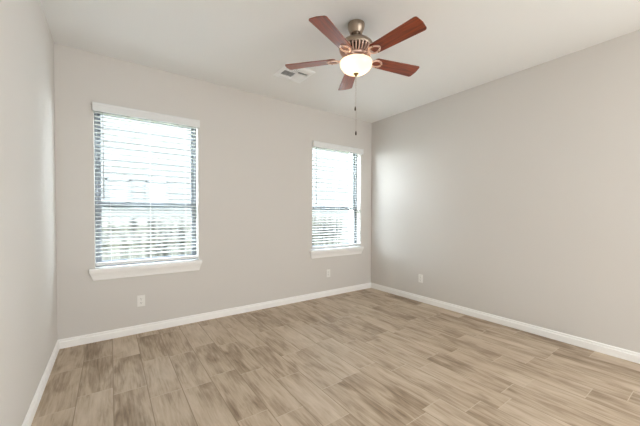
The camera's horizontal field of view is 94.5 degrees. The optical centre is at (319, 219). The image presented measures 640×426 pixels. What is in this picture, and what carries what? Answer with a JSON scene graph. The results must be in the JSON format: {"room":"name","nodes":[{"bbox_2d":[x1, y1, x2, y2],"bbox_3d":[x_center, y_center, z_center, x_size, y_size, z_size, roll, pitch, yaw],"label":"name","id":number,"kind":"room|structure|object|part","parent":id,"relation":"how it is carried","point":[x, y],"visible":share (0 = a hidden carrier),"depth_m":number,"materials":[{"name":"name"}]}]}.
{"room":"empty bedroom","nodes":[
{"label":"empty bedroom","id":0,"kind":"room"},
{"bbox_2d":[0,0,57,425],"bbox_3d":[-0.655,-0.154,0.132,0.120,2.743,6.418,-1,1,-35],"label":"wall","id":1,"kind":"structure","parent":0,"point":[28,253],"depth_m":1.70,"materials":[{"name":"white paint"}]},
{"bbox_2d":[22,340,59,425],"bbox_3d":[-0.592,1.175,0.176,0.014,0.084,6.138,-1,1,-35],"label":"baseboard","id":2,"kind":"structure","parent":1,"relation":"attached to","point":[29,417],"depth_m":1.97,"materials":[{"name":"white paint"}]},
{"bbox_2d":[54,43,371,339],"bbox_3d":[-0.804,-0.216,3.861,3.950,2.743,0.160,-1,1,-35],"label":"wall","id":3,"kind":"structure","parent":0,"point":[254,151],"depth_m":3.47,"materials":[{"name":"white paint"}]},
{"bbox_2d":[137,295,144,306],"bbox_3d":[-1.839,0.837,3.044,0.070,0.115,0.007,-1,1,-35],"label":"wall outlet","id":4,"kind":"object","parent":3,"relation":"attached to","point":[141,298],"visible":1,"depth_m":3.04,"materials":[{"name":"white plastic"}]},
{"bbox_2d":[89,111,201,280],"bbox_3d":[-1.802,-0.258,3.125,1.013,1.676,0.202,-1,1,-35],"label":"window","id":5,"kind":"structure","parent":3,"relation":"in","point":[107,272],"depth_m":3.04,"materials":[{"name":"grey plastic"}]},
{"bbox_3d":[-1.785,0.479,3.112,1.013,0.026,0.139,-1,1,-35],"label":"sill","id":6,"kind":"part","parent":5,"relation":"part of","materials":[{"name":"white paint"}]},
{"bbox_3d":[-1.842,-0.605,3.191,0.893,0.955,0.022,-1,1,-35],"label":"sash","id":7,"kind":"part","parent":5,"relation":"part of","materials":[{"name":"grey plastic"}]},
{"bbox_2d":[92,101,199,265],"bbox_3d":[-1.763,-0.329,3.088,0.953,1.547,0.116,-1,1,-35],"label":"window blind","id":8,"kind":"object","parent":5,"relation":"attached to","point":[96,106],"visible":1,"depth_m":3.07,"materials":[{"name":"white plastic"}]},
{"bbox_3d":[-1.784,0.430,3.123,0.925,0.028,0.050,-1,1,-35],"label":"rail","id":9,"kind":"part","parent":8,"relation":"part of","materials":[{"name":"white plastic"}]},
{"bbox_3d":[-1.782,-0.308,3.111,0.002,1.479,0.056,-1,1,-35],"label":"ladder cord","id":10,"kind":"part","parent":8,"relation":"part of","materials":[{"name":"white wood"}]},
{"bbox_3d":[-1.829,0.133,3.183,0.893,0.616,0.024,-1,1,-35],"label":"sash","id":11,"kind":"part","parent":5,"relation":"part of","materials":[{"name":"grey plastic"}]},
{"bbox_2d":[326,269,329,276],"bbox_3d":[0.126,0.809,4.436,0.070,0.115,0.007,-1,1,-35],"label":"wall outlet","id":12,"kind":"object","parent":3,"relation":"attached to","point":[328,270],"visible":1,"depth_m":4.43,"materials":[{"name":"white plastic"}]},
{"bbox_2d":[310,147,363,258],"bbox_3d":[0.235,-0.278,4.568,1.026,1.676,0.202,-1,1,-35],"label":"window","id":13,"kind":"structure","parent":3,"relation":"in","point":[346,250],"depth_m":4.67,"materials":[{"name":"white plastic"}]},
{"bbox_3d":[0.195,-0.624,4.634,0.906,0.955,0.022,-1,1,-35],"label":"sash","id":14,"kind":"part","parent":13,"relation":"part of","materials":[{"name":"grey plastic"}]},
{"bbox_3d":[0.208,0.114,4.626,0.906,0.616,0.024,-1,1,-35],"label":"sash","id":15,"kind":"part","parent":13,"relation":"part of","materials":[{"name":"grey plastic"}]},
{"bbox_3d":[0.252,0.460,4.555,1.026,0.026,0.139,-1,1,-35],"label":"sill","id":16,"kind":"part","parent":13,"relation":"part of","materials":[{"name":"white paint"}]},
{"bbox_2d":[312,141,363,248],"bbox_3d":[0.274,-0.348,4.531,0.966,1.547,0.116,-1,1,-35],"label":"window blind","id":17,"kind":"object","parent":13,"relation":"attached to","point":[315,144],"visible":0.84,"depth_m":4.51,"materials":[{"name":"white plastic"}]},
{"bbox_3d":[0.253,0.411,4.566,0.938,0.028,0.050,-1,1,-35],"label":"rail","id":18,"kind":"part","parent":17,"relation":"part of","materials":[{"name":"white plastic"}]},
{"bbox_3d":[0.255,-0.328,4.554,0.002,1.479,0.056,-1,1,-35],"label":"ladder cord","id":19,"kind":"part","parent":17,"relation":"part of","materials":[{"name":"white fabric"}]},
{"bbox_3d":[0.538,-0.331,4.755,0.002,1.479,0.056,-1,1,-35],"label":"ladder cord","id":20,"kind":"part","parent":17,"relation":"part of","materials":[{"name":"white fabric"}]},
{"bbox_2d":[31,288,639,425],"bbox_3d":[1.002,1.261,1.332,4.190,0.120,6.418,-1,1,-35],"label":"floor","id":21,"kind":"structure","parent":0,"point":[369,356],"depth_m":2.24,"materials":[{"name":"brown wood"}]},
{"bbox_2d":[40,0,639,122],"bbox_3d":[1.008,-1.602,1.285,4.190,0.120,6.418,-1,1,-35],"label":"ceiling","id":22,"kind":"structure","parent":0,"point":[464,45],"depth_m":2.54,"materials":[{"name":"white paint"}]},
{"bbox_2d":[274,63,314,82],"bbox_3d":[-0.279,-1.569,3.196,0.340,0.013,0.322,-1,1,-35],"label":"ceiling vent","id":23,"kind":"object","parent":22,"relation":"in","point":[296,75],"visible":0.94,"depth_m":3.19,"materials":[{"name":"white metal"}]},
{"bbox_2d":[285,16,426,134],"bbox_3d":[0.315,-1.118,2.354,1.138,0.884,1.116,-1,1,-35],"label":"ceiling fan","id":24,"kind":"object","parent":22,"relation":"hanging from","point":[356,49],"visible":1,"depth_m":2.27,"materials":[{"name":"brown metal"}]},
{"bbox_3d":[-0.075,-1.290,2.462,0.432,0.006,0.140,0,12,14],"label":"blade","id":25,"kind":"part","parent":24,"relation":"part of","materials":[{"name":"brown wood"}]},
{"bbox_3d":[0.089,-1.283,2.053,0.140,0.006,0.432,13,8,31],"label":"blade","id":26,"kind":"part","parent":24,"relation":"part of","materials":[{"name":"brown wood"}]},
{"bbox_3d":[0.263,-1.294,2.745,0.140,0.006,0.432,-11,2,-4],"label":"blade","id":27,"kind":"part","parent":24,"relation":"part of","materials":[{"name":"brown wood"}]},
{"bbox_3d":[0.288,-1.213,2.372,0.257,0.092,0.257,-1,1,-35],"label":"lamp shade","id":28,"kind":"part","parent":24,"relation":"part of","materials":[{"name":"white glass"}]},
{"bbox_3d":[0.637,-1.289,2.511,0.432,0.006,0.140,0,-10,-22],"label":"blade","id":29,"kind":"part","parent":24,"relation":"part of","materials":[{"name":"brown wood"}]},
{"bbox_3d":[0.529,-1.283,2.083,0.140,0.006,0.432,13,-8,-39],"label":"blade","id":30,"kind":"part","parent":24,"relation":"part of","materials":[{"name":"brown wood"}]},
{"bbox_2d":[371,30,639,352],"bbox_3d":[2.666,-0.186,2.485,0.120,2.743,6.418,-1,1,-35],"label":"wall","id":31,"kind":"structure","parent":0,"point":[515,196],"depth_m":3.09,"materials":[{"name":"white paint"}]},
{"bbox_2d":[418,274,422,282],"bbox_3d":[1.413,0.830,4.157,0.007,0.115,0.070,-1,1,-35],"label":"wall outlet","id":32,"kind":"object","parent":31,"relation":"attached to","point":[420,277],"visible":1,"depth_m":4.16,"materials":[{"name":"white plastic"}]},
{"bbox_2d":[371,283,639,363],"bbox_3d":[2.620,1.144,2.452,0.014,0.084,6.138,-1,1,-35],"label":"baseboard","id":33,"kind":"structure","parent":31,"relation":"attached to","point":[610,350],"depth_m":3.08,"materials":[{"name":"white paint"}]},
{"bbox_3d":[-0.649,-0.052,3.943,21.500,3.313,0.210,-1,1,-35],"label":"wall","id":34,"kind":"structure","parent":0,"visible":0},
{"bbox_2d":[59,283,370,348],"bbox_3d":[-0.756,1.115,3.812,3.950,0.084,0.014,-1,1,-35],"label":"baseboard","id":35,"kind":"structure","parent":34,"relation":"attached to","point":[121,332],"depth_m":3.33,"materials":[{"name":"white paint"}]},
{"label":"outside","id":36,"kind":"structure","parent":0,"visible":0},
{"bbox_2d":[349,229,352,246],"bbox_3d":[-5.669,1.438,16.673,34.000,0.100,26.282,-1,1,-35],"label":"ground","id":37,"kind":"structure","parent":36,"point":[350,232],"depth_m":22.59,"materials":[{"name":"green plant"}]},
{"bbox_2d":[101,217,341,266],"bbox_3d":[-2.890,0.763,5.253,8.345,1.632,0.150,-1,1,-35],"label":"wooden fence","id":38,"kind":"object","parent":37,"relation":"on","point":[180,219],"visible":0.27,"depth_m":5.22,"materials":[{"name":"brown wood"}]},
{"bbox_3d":[-2.850,0.789,5.244,0.090,1.580,0.089,-1,1,-35],"label":"post","id":39,"kind":"part","parent":38,"relation":"part of","materials":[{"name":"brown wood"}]},
{"bbox_3d":[-2.917,0.079,5.261,8.320,0.080,0.036,-1,1,-35],"label":"rail","id":40,"kind":"part","parent":38,"relation":"part of","materials":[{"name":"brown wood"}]},
{"bbox_3d":[-2.918,0.359,5.266,8.320,0.080,0.036,-1,1,-35],"label":"rail","id":41,"kind":"part","parent":38,"relation":"part of","materials":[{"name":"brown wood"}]},
{"bbox_3d":[0.496,0.757,7.614,0.090,1.580,0.089,-1,1,-35],"label":"post","id":42,"kind":"part","parent":38,"relation":"part of","materials":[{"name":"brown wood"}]},
{"bbox_2d":[101,114,349,263],"bbox_3d":[-4.478,-1.896,12.697,11.600,6.700,5.850,-1,1,-35],"label":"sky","id":43,"kind":"structure","parent":37,"relation":"on","point":[107,198],"depth_m":9.23,"materials":[{"name":"grey stone"}]},
{"bbox_3d":[-5.886,-0.782,8.645,0.520,0.700,0.014,-1,1,-35],"label":"house pane","id":44,"kind":"part","parent":43,"relation":"part of","materials":[{"name":"grey"}]},
{"bbox_3d":[-5.070,-0.790,9.223,0.520,0.700,0.014,-1,1,-35],"label":"house pane","id":45,"kind":"part","parent":43,"relation":"part of","materials":[{"name":"grey"}]}
]}

